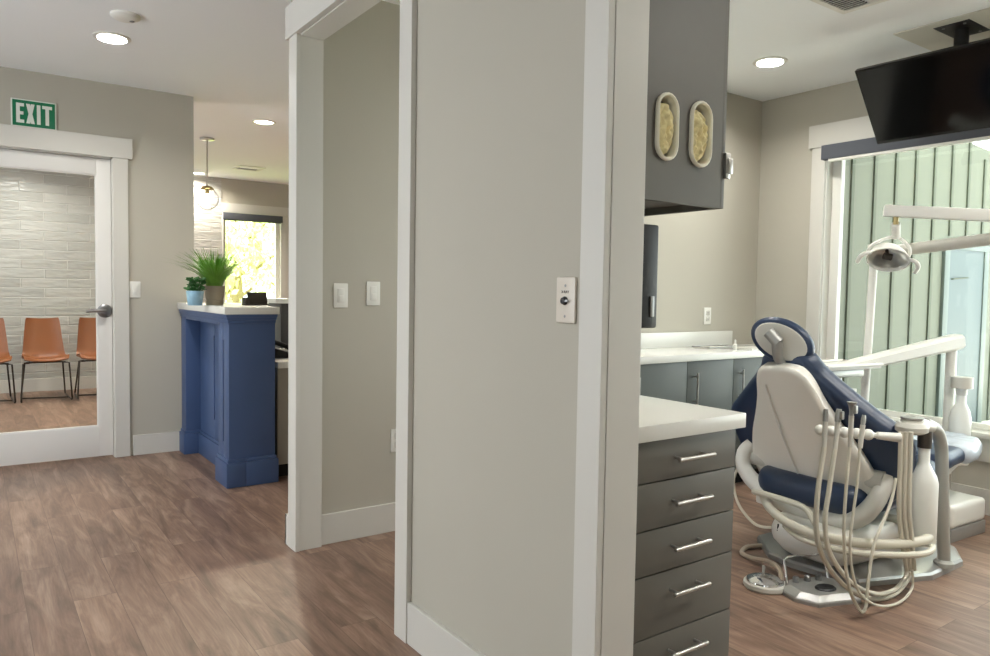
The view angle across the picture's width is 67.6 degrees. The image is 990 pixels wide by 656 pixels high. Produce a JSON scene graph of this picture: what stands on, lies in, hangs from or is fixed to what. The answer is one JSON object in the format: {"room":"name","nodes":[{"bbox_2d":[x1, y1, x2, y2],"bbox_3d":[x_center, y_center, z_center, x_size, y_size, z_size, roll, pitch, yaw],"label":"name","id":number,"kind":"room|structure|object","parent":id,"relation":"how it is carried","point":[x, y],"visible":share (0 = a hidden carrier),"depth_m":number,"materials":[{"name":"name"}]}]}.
{"room":"dental clinic","nodes":[
{"label":"dental clinic","id":0,"kind":"room"},
{"bbox_2d":[0,66,193,454],"bbox_3d":[-3.727,-0.371,4.521,3.560,2.613,0.130,-1,4,-35],"label":"wall","id":1,"kind":"structure","parent":0,"point":[160,125],"depth_m":5.32,"materials":[{"name":"paint"}]},
{"bbox_2d":[11,97,56,129],"bbox_3d":[-3.033,-1.407,4.860,0.254,0.176,0.017,-1,4,-35],"label":"exit sign","id":2,"kind":"object","parent":1,"relation":"attached to","point":[28,113],"visible":1,"depth_m":4.85,"materials":[{"name":"green plastic"}]},
{"bbox_2d":[0,149,112,465],"bbox_3d":[-3.094,-0.127,4.928,0.975,2.082,0.112,-1,4,-35],"label":"door","id":3,"kind":"structure","parent":1,"relation":"in","point":[42,445],"depth_m":5.14,"materials":[{"name":"paint"}]},
{"bbox_2d":[0,124,132,456],"bbox_3d":[-3.120,-0.198,4.945,1.255,2.245,0.158,-1,4,-35],"label":"trim","id":4,"kind":"structure","parent":1,"relation":"attached to","point":[12,137],"depth_m":5.18,"materials":[{"name":"paint"}]},
{"bbox_2d":[129,281,140,297],"bbox_3d":[-2.564,-0.274,5.265,0.072,0.116,0.012,-1,4,-35],"label":"light switch","id":5,"kind":"object","parent":1,"relation":"attached to","point":[135,286],"visible":1,"depth_m":5.26,"materials":[{"name":"white plastic"}]},
{"bbox_2d":[133,431,178,454],"bbox_3d":[-2.450,0.841,5.412,0.365,0.145,0.016,-1,4,-35],"label":"baseboard","id":6,"kind":"structure","parent":1,"relation":"attached to","point":[166,441],"depth_m":5.39,"materials":[{"name":"paint"}]},
{"bbox_2d":[0,167,221,379],"bbox_3d":[-5.542,-0.582,8.186,4.845,2.613,0.140,-1,4,-35],"label":"tiled wall","id":7,"kind":"structure","parent":0,"point":[47,219],"depth_m":8.43,"materials":[{"name":"white tile"}]},
{"bbox_2d":[0,376,96,392],"bbox_3d":[-5.535,0.654,8.171,4.800,0.145,0.016,-1,4,-35],"label":"baseboard","id":8,"kind":"structure","parent":7,"relation":"attached to","point":[41,384],"depth_m":8.46,"materials":[{"name":"paint"}]},
{"bbox_2d":[221,178,288,297],"bbox_3d":[-2.200,-0.648,10.561,3.355,2.613,0.130,-1,4,-35],"label":"wall","id":9,"kind":"structure","parent":0,"point":[234,191],"depth_m":9.75,"materials":[{"name":"paint"}]},
{"bbox_2d":[221,203,288,305],"bbox_3d":[-3.174,-0.894,9.800,0.895,1.450,0.140,-1,4,-35],"label":"window","id":10,"kind":"structure","parent":9,"relation":"in","point":[226,207],"depth_m":9.96,"materials":[{"name":"paint"}]},
{"bbox_2d":[223,212,282,223],"bbox_3d":[-3.168,-1.441,9.695,0.770,0.097,0.038,-1,4,-35],"label":"roller blind","id":11,"kind":"object","parent":10,"relation":"attached to","point":[227,216],"visible":1,"depth_m":9.67,"materials":[{"name":"grey fabric"}]},
{"bbox_2d":[291,0,585,655],"bbox_3d":[0.528,-0.151,1.465,0.110,2.613,4.990,-1,4,-35],"label":"wall","id":12,"kind":"structure","parent":0,"point":[500,83],"depth_m":2.11,"materials":[{"name":"paint"}]},
{"bbox_2d":[285,0,416,642],"bbox_3d":[-0.575,-0.190,2.995,0.138,2.502,1.211,-1,4,-35],"label":"trim","id":13,"kind":"structure","parent":12,"relation":"attached to","point":[308,23],"depth_m":3.35,"materials":[{"name":"paint"}]},
{"bbox_2d":[407,602,485,655],"bbox_3d":[-0.051,1.038,2.205,0.016,0.145,0.852,-1,4,-35],"label":"baseboard","id":14,"kind":"structure","parent":12,"relation":"attached to","point":[426,635],"depth_m":2.41,"materials":[{"name":"paint"}]},
{"bbox_2d":[556,277,576,323],"bbox_3d":[0.175,-0.070,1.854,0.018,0.116,0.072,-1,4,-35],"label":"switch","id":15,"kind":"object","parent":12,"relation":"attached to","point":[566,286],"visible":1,"depth_m":1.85,"materials":[{"name":"beige metal"}]},
{"bbox_2d":[572,0,649,655],"bbox_3d":[0.623,-0.076,1.310,0.136,2.480,1.310,-1,4,-35],"label":"trim","id":16,"kind":"structure","parent":12,"relation":"attached to","point":[616,31],"depth_m":1.76,"materials":[{"name":"paint"}]},
{"bbox_2d":[641,224,658,327],"bbox_3d":[0.233,-0.148,2.125,0.168,0.275,0.484,-1,4,-35],"label":"wall monitor","id":17,"kind":"object","parent":12,"relation":"attached to","point":[650,247],"visible":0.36,"depth_m":1.96,"materials":[{"name":"black plastic"}]},
{"bbox_2d":[644,0,732,216],"bbox_3d":[0.257,-0.925,2.255,0.384,1.156,0.869,-1,4,-35],"label":"upper cabinet","id":18,"kind":"object","parent":12,"relation":"attached to","point":[689,39],"visible":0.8,"depth_m":1.93,"materials":[{"name":"grey laminate"}]},
{"bbox_2d":[659,103,673,154],"bbox_3d":[0.427,-0.510,1.894,0.058,0.136,0.060,-1,4,-35],"label":"gloves","id":19,"kind":"object","parent":18,"relation":"in","point":[666,117],"visible":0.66,"depth_m":1.88,"materials":[{"name":"beige rubber"}]},
{"bbox_2d":[693,110,707,161],"bbox_3d":[0.535,-0.510,1.969,0.063,0.138,0.061,-1,4,-35],"label":"gloves","id":20,"kind":"object","parent":18,"relation":"in","point":[700,137],"visible":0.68,"depth_m":1.96,"materials":[{"name":"beige rubber"}]},
{"bbox_2d":[0,388,989,655],"bbox_3d":[-0.928,1.026,4.623,8.200,0.100,11.700,-1,4,-35],"label":"floor","id":21,"kind":"structure","parent":0,"point":[145,554],"depth_m":3.08,"materials":[{"name":"brown wood"}]},
{"bbox_2d":[0,318,15,402],"bbox_3d":[-5.192,0.332,7.551,0.472,0.856,0.594,-1,4,-35],"label":"chair","id":22,"kind":"object","parent":21,"relation":"on","point":[5,356],"visible":1,"depth_m":7.77,"materials":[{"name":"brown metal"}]},
{"bbox_2d":[20,317,72,402],"bbox_3d":[-4.780,0.324,7.843,0.472,0.856,0.594,-1,4,-35],"label":"chair","id":23,"kind":"object","parent":21,"relation":"on","point":[42,340],"visible":1,"depth_m":7.98,"materials":[{"name":"orange plastic"}]},
{"bbox_2d":[74,317,96,398],"bbox_3d":[-4.368,0.316,8.135,0.472,0.856,0.594,-1,4,-35],"label":"chair","id":24,"kind":"object","parent":21,"relation":"on","point":[86,339],"visible":0.48,"depth_m":8.22,"materials":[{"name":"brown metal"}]},
{"bbox_2d":[177,303,279,488],"bbox_3d":[-1.844,0.391,5.033,0.334,1.100,1.249,-1,4,-35],"label":"reception desk","id":25,"kind":"object","parent":21,"relation":"on","point":[228,349],"depth_m":4.59,"materials":[{"name":"blue paint"}]},
{"bbox_2d":[183,276,206,305],"bbox_3d":[-1.898,-0.235,4.675,0.128,0.184,0.130,2,3,22],"label":"potted succulent","id":26,"kind":"object","parent":25,"relation":"on","point":[195,295],"visible":1,"depth_m":4.64,"materials":[{"name":"green plant"}]},
{"bbox_2d":[186,291,203,305],"bbox_3d":[-1.901,-0.189,4.681,0.108,0.092,0.108,-1,3,-35],"label":"pot","id":27,"kind":"object","parent":26,"relation":"on","point":[194,298],"depth_m":4.64,"materials":[{"name":"blue ceramic"}]},
{"bbox_2d":[161,247,260,304],"bbox_3d":[-1.839,-0.343,4.822,0.598,0.387,0.619,3,4,41],"label":"potted grass","id":28,"kind":"object","parent":25,"relation":"on","point":[216,271],"depth_m":4.76,"materials":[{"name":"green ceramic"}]},
{"bbox_2d":[204,286,224,304],"bbox_3d":[-1.832,-0.212,4.826,0.128,0.125,0.128,-1,3,-35],"label":"pot","id":29,"kind":"object","parent":28,"relation":"on","point":[214,295],"depth_m":4.78,"materials":[{"name":"beige ceramic"}]},
{"bbox_2d":[177,303,279,314],"bbox_3d":[-1.836,-0.136,5.007,0.334,0.045,1.249,-1,3,-35],"label":"countertop","id":30,"kind":"structure","parent":25,"relation":"on","point":[227,308],"depth_m":4.56,"materials":[{"name":"white stone"}]},
{"bbox_2d":[242,292,268,304],"bbox_3d":[-1.601,-0.195,4.932,0.160,0.088,0.065,-2,4,-41],"label":"card holder","id":31,"kind":"object","parent":25,"relation":"on","point":[253,298],"visible":0.98,"depth_m":4.92,"materials":[{"name":"black plastic"}]},
{"bbox_2d":[267,298,288,349],"bbox_3d":[-1.281,0.325,6.183,1.250,1.135,0.380,-1,4,-35],"label":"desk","id":32,"kind":"object","parent":21,"relation":"on","point":[281,325],"visible":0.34,"depth_m":5.72,"materials":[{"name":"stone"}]},
{"bbox_2d":[275,358,287,476],"bbox_3d":[-0.977,0.560,5.419,1.505,0.750,0.740,-1,4,-35],"label":"cabinet","id":33,"kind":"object","parent":21,"relation":"on","point":[281,364],"visible":0.11,"depth_m":4.72,"materials":[{"name":"grey laminate"}]},
{"bbox_2d":[275,340,287,357],"bbox_3d":[-1.461,0.136,5.011,0.188,0.124,0.171,0,3,-18],"label":"desk telephone","id":34,"kind":"object","parent":33,"relation":"on","point":[279,353],"visible":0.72,"depth_m":4.94,"materials":[{"name":"black plastic"}]},
{"bbox_2d":[275,358,287,368],"bbox_3d":[-0.972,0.206,5.401,1.505,0.040,0.740,-1,3,-35],"label":"countertop","id":35,"kind":"structure","parent":33,"relation":"on","point":[279,362],"depth_m":4.70,"materials":[{"name":"white stone"}]},
{"bbox_2d":[640,362,686,402],"bbox_3d":[0.827,0.603,4.386,0.491,0.825,0.433,-1,4,-35],"label":"base cabinet","id":36,"kind":"object","parent":21,"relation":"on","point":[668,381],"visible":0.09,"depth_m":4.26,"materials":[{"name":"grey laminate"}]},
{"bbox_2d":[633,429,735,655],"bbox_3d":[0.284,0.694,2.378,0.518,0.826,0.825,-1,4,-35],"label":"base cabinet","id":37,"kind":"object","parent":21,"relation":"on","point":[685,485],"visible":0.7,"depth_m":2.09,"materials":[{"name":"grey laminate"}]},
{"bbox_2d":[638,395,745,443],"bbox_3d":[0.295,0.259,2.371,0.541,0.044,0.805,-1,4,-35],"label":"countertop","id":38,"kind":"structure","parent":37,"relation":"on","point":[659,419],"depth_m":2.12,"materials":[{"name":"white stone"}]},
{"bbox_2d":[686,359,733,409],"bbox_3d":[1.205,0.595,4.654,0.432,0.825,0.433,-1,4,-35],"label":"base cabinet","id":39,"kind":"object","parent":21,"relation":"on","point":[709,382],"visible":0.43,"depth_m":4.50,"materials":[{"name":"grey laminate"}]},
{"bbox_2d":[731,357,762,482],"bbox_3d":[1.558,0.588,4.904,0.428,0.825,0.433,-1,4,-35],"label":"base cabinet","id":40,"kind":"object","parent":21,"relation":"on","point":[744,369],"visible":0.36,"depth_m":4.67,"materials":[{"name":"grey laminate"}]},
{"bbox_2d":[739,543,785,594],"bbox_3d":[1.190,1.038,3.295,0.175,0.075,0.596,2,3,16],"label":"foot pedal","id":41,"kind":"object","parent":21,"relation":"on","point":[762,582],"visible":0.96,"depth_m":3.08,"materials":[{"name":"grey plastic"}]},
{"bbox_2d":[782,553,860,607],"bbox_3d":[1.335,1.025,3.026,0.310,0.133,0.225,0,3,-15],"label":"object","id":42,"kind":"object","parent":21,"relation":"on","point":[819,591],"visible":0.91,"depth_m":2.98,"materials":[{"name":"silver metal"}]},
{"bbox_2d":[731,317,981,586],"bbox_3d":[1.891,0.507,3.618,1.582,1.126,1.001,-1,3,-32],"label":"dental chair","id":43,"kind":"object","parent":21,"relation":"on","point":[783,403],"visible":0.84,"depth_m":3.22,"materials":[{"name":"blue plastic"}]},
{"bbox_2d":[814,415,953,570],"bbox_3d":[1.654,0.712,2.998,0.959,0.712,0.230,-1,4,-35],"label":"holder","id":44,"kind":"object","parent":43,"relation":"attached to","point":[922,498],"visible":0.86,"depth_m":3.02,"materials":[{"name":"grey plastic"}]},
{"bbox_2d":[813,409,910,601],"bbox_3d":[1.466,0.694,2.882,0.737,0.810,0.047,-1,4,-35],"label":"suction handpiece","id":45,"kind":"object","parent":44,"relation":"attached to","point":[827,565],"visible":0.89,"depth_m":2.69,"materials":[{"name":"grey plastic"}]},
{"bbox_2d":[822,409,908,595],"bbox_3d":[1.454,0.684,2.854,0.648,0.788,0.032,-1,4,-35],"label":"suction handpiece","id":46,"kind":"object","parent":44,"relation":"attached to","point":[839,414],"visible":0.91,"depth_m":2.68,"materials":[{"name":"grey plastic"}]},
{"bbox_2d":[842,401,897,613],"bbox_3d":[1.426,0.676,2.803,0.381,0.820,0.038,-1,4,-35],"label":"suction handpiece","id":47,"kind":"object","parent":44,"relation":"attached to","point":[853,409],"visible":1,"depth_m":2.71,"materials":[{"name":"grey plastic"}]},
{"bbox_2d":[848,415,913,607],"bbox_3d":[1.493,0.703,2.827,0.501,0.780,0.018,-1,4,-35],"label":"suction handpiece","id":48,"kind":"object","parent":44,"relation":"attached to","point":[863,418],"visible":1,"depth_m":2.69,"materials":[{"name":"grey plastic"}]},
{"bbox_2d":[912,448,938,546],"bbox_3d":[1.777,0.693,3.073,0.116,0.408,0.116,-1,3,-35],"label":"water bottle","id":49,"kind":"object","parent":44,"relation":"on","point":[925,484],"depth_m":3.03,"materials":[{"name":"plastic"}]},
{"bbox_2d":[822,334,973,489],"bbox_3d":[2.138,0.541,4.106,1.134,1.017,0.326,0,3,-19],"label":"dental delivery arm","id":50,"kind":"object","parent":21,"relation":"on","point":[957,418],"visible":0.54,"depth_m":4.11,"materials":[{"name":"white plastic"}]},
{"bbox_2d":[822,359,883,370],"bbox_3d":[1.836,0.199,3.984,0.449,0.029,0.256,-1,3,-28],"label":"tray","id":51,"kind":"object","parent":50,"relation":"on","point":[834,364],"depth_m":3.97,"materials":[{"name":"white plastic"}]},
{"bbox_2d":[948,389,971,465],"bbox_3d":[2.616,0.552,4.157,0.108,0.431,0.107,-1,3,-35],"label":"water bottle","id":52,"kind":"object","parent":50,"relation":"on","point":[959,415],"depth_m":4.12,"materials":[{"name":"plastic"}]},
{"bbox_2d":[855,205,989,401],"bbox_3d":[2.453,0.210,3.919,1.127,1.707,0.376,2,3,21],"label":"light","id":53,"kind":"object","parent":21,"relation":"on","point":[886,257],"visible":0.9,"depth_m":3.91,"materials":[{"name":"white plastic"}]},
{"bbox_2d":[949,490,985,542],"bbox_3d":[2.319,0.970,3.929,0.350,0.185,0.380,-1,3,-32],"label":"utility box","id":54,"kind":"object","parent":21,"relation":"on","point":[967,511],"visible":0.39,"depth_m":3.77,"materials":[{"name":"white plastic"}]},
{"bbox_3d":[0.461,0.610,4.127,0.403,0.825,0.433,-1,4,-35],"label":"base cabinet","id":55,"kind":"object","parent":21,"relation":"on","visible":0},
{"bbox_2d":[640,331,763,364],"bbox_3d":[1.156,0.113,4.608,2.132,0.142,0.437,-1,4,-35],"label":"countertop","id":56,"kind":"structure","parent":55,"relation":"on","point":[667,347],"depth_m":4.72,"materials":[{"name":"white stone"}]},
{"bbox_2d":[692,345,732,348],"bbox_3d":[1.456,0.125,4.901,0.284,0.013,0.147,-1,4,-35],"label":"tray","id":57,"kind":"object","parent":56,"relation":"on","point":[697,346],"visible":0.84,"depth_m":4.87,"materials":[{"name":"grey plastic"}]},
{"bbox_2d":[733,340,736,349],"bbox_3d":[1.536,0.108,4.726,0.024,0.068,0.024,-1,4,-35],"label":"bottle","id":58,"kind":"object","parent":56,"relation":"on","point":[734,344],"visible":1,"depth_m":4.72,"materials":[{"name":"white plastic"}]},
{"bbox_2d":[737,346,758,349],"bbox_3d":[1.683,0.132,4.838,0.200,0.012,0.140,-1,4,-35],"label":"paper pad","id":59,"kind":"object","parent":56,"relation":"on","point":[744,347],"visible":0.51,"depth_m":4.79,"materials":[{"name":"white paper"}]},
{"bbox_2d":[0,0,989,184],"bbox_3d":[-0.885,-1.683,4.488,8.200,0.100,11.700,-1,4,-35],"label":"ceiling","id":60,"kind":"structure","parent":0,"point":[231,56],"depth_m":4.30,"materials":[{"name":"white paint"}]},
{"bbox_2d":[92,31,130,43],"bbox_3d":[-2.158,-1.633,4.162,0.196,0.007,0.196,-1,4,-35],"label":"recessed light","id":61,"kind":"object","parent":60,"relation":"in","point":[109,37],"visible":1,"depth_m":4.15,"materials":[{"name":"white plastic"}]},
{"bbox_2d":[110,10,140,22],"bbox_3d":[-1.907,-1.600,3.813,0.144,0.030,0.144,-1,4,-35],"label":"smoke detector","id":62,"kind":"object","parent":60,"relation":"attached to","point":[124,16],"visible":1,"depth_m":3.78,"materials":[{"name":"white plastic"}]},
{"bbox_2d":[194,172,205,174],"bbox_3d":[-3.651,-1.902,9.082,0.196,0.007,0.196,-1,4,-35],"label":"recessed light","id":63,"kind":"object","parent":60,"relation":"in","point":[196,173],"visible":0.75,"depth_m":9.09,"materials":[{"name":"white plastic"}]},
{"bbox_2d":[195,137,218,209],"bbox_3d":[-2.708,-1.448,6.951,0.210,0.673,0.210,-1,4,-35],"label":"pendant light","id":64,"kind":"object","parent":60,"relation":"hanging from","point":[206,188],"visible":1,"depth_m":6.94,"materials":[{"name":"gold metal"}]},
{"bbox_2d":[232,165,265,171],"bbox_3d":[-2.877,-1.865,8.641,0.300,0.012,0.300,-1,4,-35],"label":"ceiling vent","id":65,"kind":"object","parent":60,"relation":"in","point":[240,167],"visible":1,"depth_m":8.61,"materials":[{"name":"white plastic"}]},
{"bbox_2d":[252,119,275,124],"bbox_3d":[-1.947,-1.733,6.227,0.196,0.007,0.196,-1,4,-35],"label":"recessed light","id":66,"kind":"object","parent":60,"relation":"in","point":[257,121],"visible":1,"depth_m":6.22,"materials":[{"name":"white plastic"}]},
{"bbox_2d":[753,56,787,66],"bbox_3d":[1.639,-1.585,4.405,0.196,0.007,0.196,-1,4,-35],"label":"recessed light","id":67,"kind":"object","parent":60,"relation":"in","point":[772,61],"visible":1,"depth_m":4.39,"materials":[{"name":"white plastic"}]},
{"bbox_2d":[810,0,887,13],"bbox_3d":[1.627,-1.532,3.390,0.420,0.012,0.300,-1,4,-35],"label":"ceiling vent","id":68,"kind":"object","parent":60,"relation":"in","point":[840,6],"visible":1,"depth_m":3.51,"materials":[{"name":"white plastic"}]},
{"bbox_2d":[855,19,989,143],"bbox_3d":[2.342,-1.287,3.814,0.362,0.522,0.814,-1,4,-35],"label":"television","id":69,"kind":"object","parent":60,"relation":"hanging from","point":[945,90],"visible":1,"depth_m":3.83,"materials":[{"name":"black plastic"}]},
{"bbox_2d":[893,7,989,50],"bbox_3d":[3.020,-1.503,3.182,0.655,0.006,2.240,-1,4,-35],"label":"ceiling panel","id":70,"kind":"object","parent":60,"relation":"attached to","point":[925,36],"visible":0.6,"depth_m":3.88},
{"bbox_2d":[322,1,762,513],"bbox_3d":[1.059,-0.311,4.840,4.665,2.613,0.090,-1,4,-35],"label":"wall","id":71,"kind":"structure","parent":0,"point":[708,258],"depth_m":3.62,"materials":[{"name":"paint"}]},
{"bbox_2d":[285,513,287,544],"bbox_3d":[-0.846,0.956,3.613,0.353,0.145,0.044,-1,4,-35],"label":"baseboard","id":72,"kind":"structure","parent":71,"relation":"attached to","point":[286,514],"depth_m":3.51,"materials":[{"name":"paint"}]},
{"bbox_2d":[334,283,347,307],"bbox_3d":[-0.733,-0.154,3.515,0.072,0.116,0.012,-1,4,-35],"label":"light switch","id":73,"kind":"object","parent":71,"relation":"attached to","point":[340,289],"visible":1,"depth_m":3.51,"materials":[{"name":"white plastic"}]},
{"bbox_2d":[322,502,394,544],"bbox_3d":[-0.406,0.953,3.812,1.045,0.145,0.016,-1,4,-35],"label":"baseboard","id":74,"kind":"structure","parent":71,"relation":"attached to","point":[345,525],"depth_m":3.62,"materials":[{"name":"paint"}]},
{"bbox_2d":[366,282,379,304],"bbox_3d":[-0.594,-0.169,3.613,0.072,0.116,0.012,-1,4,-35],"label":"light switch","id":75,"kind":"object","parent":71,"relation":"attached to","point":[372,288],"visible":1,"depth_m":3.61,"materials":[{"name":"white plastic"}]},
{"bbox_2d":[391,429,395,451],"bbox_3d":[-0.493,0.567,3.731,0.072,0.116,0.009,-1,4,-35],"label":"wall outlet","id":76,"kind":"object","parent":71,"relation":"attached to","point":[393,431],"visible":0.31,"depth_m":3.72,"materials":[{"name":"white plastic"}]},
{"bbox_2d":[641,331,732,348],"bbox_3d":[0.920,0.084,4.697,1.850,0.100,0.017,-1,3,-35],"label":"backsplash","id":77,"kind":"structure","parent":71,"relation":"attached to","point":[667,339],"depth_m":4.93,"materials":[{"name":"white stone"}]},
{"bbox_2d":[704,308,710,323],"bbox_3d":[1.461,-0.082,5.079,0.072,0.116,0.009,-1,4,-35],"label":"wall outlet","id":78,"kind":"object","parent":71,"relation":"attached to","point":[707,311],"visible":1,"depth_m":5.07,"materials":[{"name":"white plastic"}]},
{"bbox_2d":[755,80,989,489],"bbox_3d":[3.389,-0.205,3.438,0.160,2.613,4.900,-1,4,-35],"label":"wall","id":79,"kind":"structure","parent":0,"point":[786,158],"depth_m":5.15,"materials":[{"name":"paint"}]},
{"bbox_2d":[806,116,989,462],"bbox_3d":[3.395,-0.228,3.380,0.195,2.065,4.220,-1,4,-35],"label":"window frame","id":80,"kind":"structure","parent":79,"relation":"attached to","point":[827,178],"depth_m":4.97,"materials":[{"name":"paint"}]},
{"bbox_2d":[821,128,989,161],"bbox_3d":[3.327,-1.052,3.280,0.055,0.110,3.978,-1,4,-35],"label":"roller blind","id":81,"kind":"object","parent":79,"relation":"attached to","point":[868,147],"visible":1,"depth_m":4.51,"materials":[{"name":"grey fabric"}]},
{"bbox_2d":[951,482,989,515],"bbox_3d":[3.109,1.013,3.713,0.016,0.145,3.350,-1,4,-35],"label":"baseboard","id":82,"kind":"structure","parent":79,"relation":"attached to","point":[976,491],"depth_m":4.21,"materials":[{"name":"paint"}]},
{"bbox_2d":[838,142,989,420],"bbox_3d":[4.038,-0.934,6.781,4.740,3.796,0.094,-1,4,-35],"label":"wall","id":83,"kind":"structure","parent":0,"point":[907,303],"depth_m":6.45,"materials":[{"name":"green paint"}]},
{"bbox_2d":[935,245,989,422],"bbox_3d":[4.518,0.067,7.101,0.940,1.780,0.067,-1,4,-35],"label":"window","id":84,"kind":"structure","parent":83,"relation":"in","point":[965,272],"depth_m":7.13,"materials":[{"name":"clear glass"}]},
{"label":"outside","id":85,"kind":"structure","parent":0,"visible":0},
{"bbox_3d":[-11.211,0.161,22.737,20.000,0.100,30.020,-1,4,-35],"label":"lawn","id":86,"kind":"structure","parent":85,"visible":0},
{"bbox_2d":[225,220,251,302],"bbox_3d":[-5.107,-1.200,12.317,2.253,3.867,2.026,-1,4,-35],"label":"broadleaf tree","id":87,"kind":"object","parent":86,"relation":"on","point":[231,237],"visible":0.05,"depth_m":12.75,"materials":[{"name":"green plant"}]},
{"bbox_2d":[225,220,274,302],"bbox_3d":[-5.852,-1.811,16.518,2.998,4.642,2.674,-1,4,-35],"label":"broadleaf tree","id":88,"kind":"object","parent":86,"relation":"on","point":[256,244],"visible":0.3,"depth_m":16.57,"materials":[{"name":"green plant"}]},
{"bbox_2d":[228,221,271,302],"bbox_3d":[-8.274,-3.596,22.766,4.844,7.506,5.680,-1,3,-28],"label":"broadleaf tree","id":89,"kind":"object","parent":86,"relation":"on","point":[230,296],"visible":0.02,"depth_m":22.43,"materials":[{"name":"green plant"}]},
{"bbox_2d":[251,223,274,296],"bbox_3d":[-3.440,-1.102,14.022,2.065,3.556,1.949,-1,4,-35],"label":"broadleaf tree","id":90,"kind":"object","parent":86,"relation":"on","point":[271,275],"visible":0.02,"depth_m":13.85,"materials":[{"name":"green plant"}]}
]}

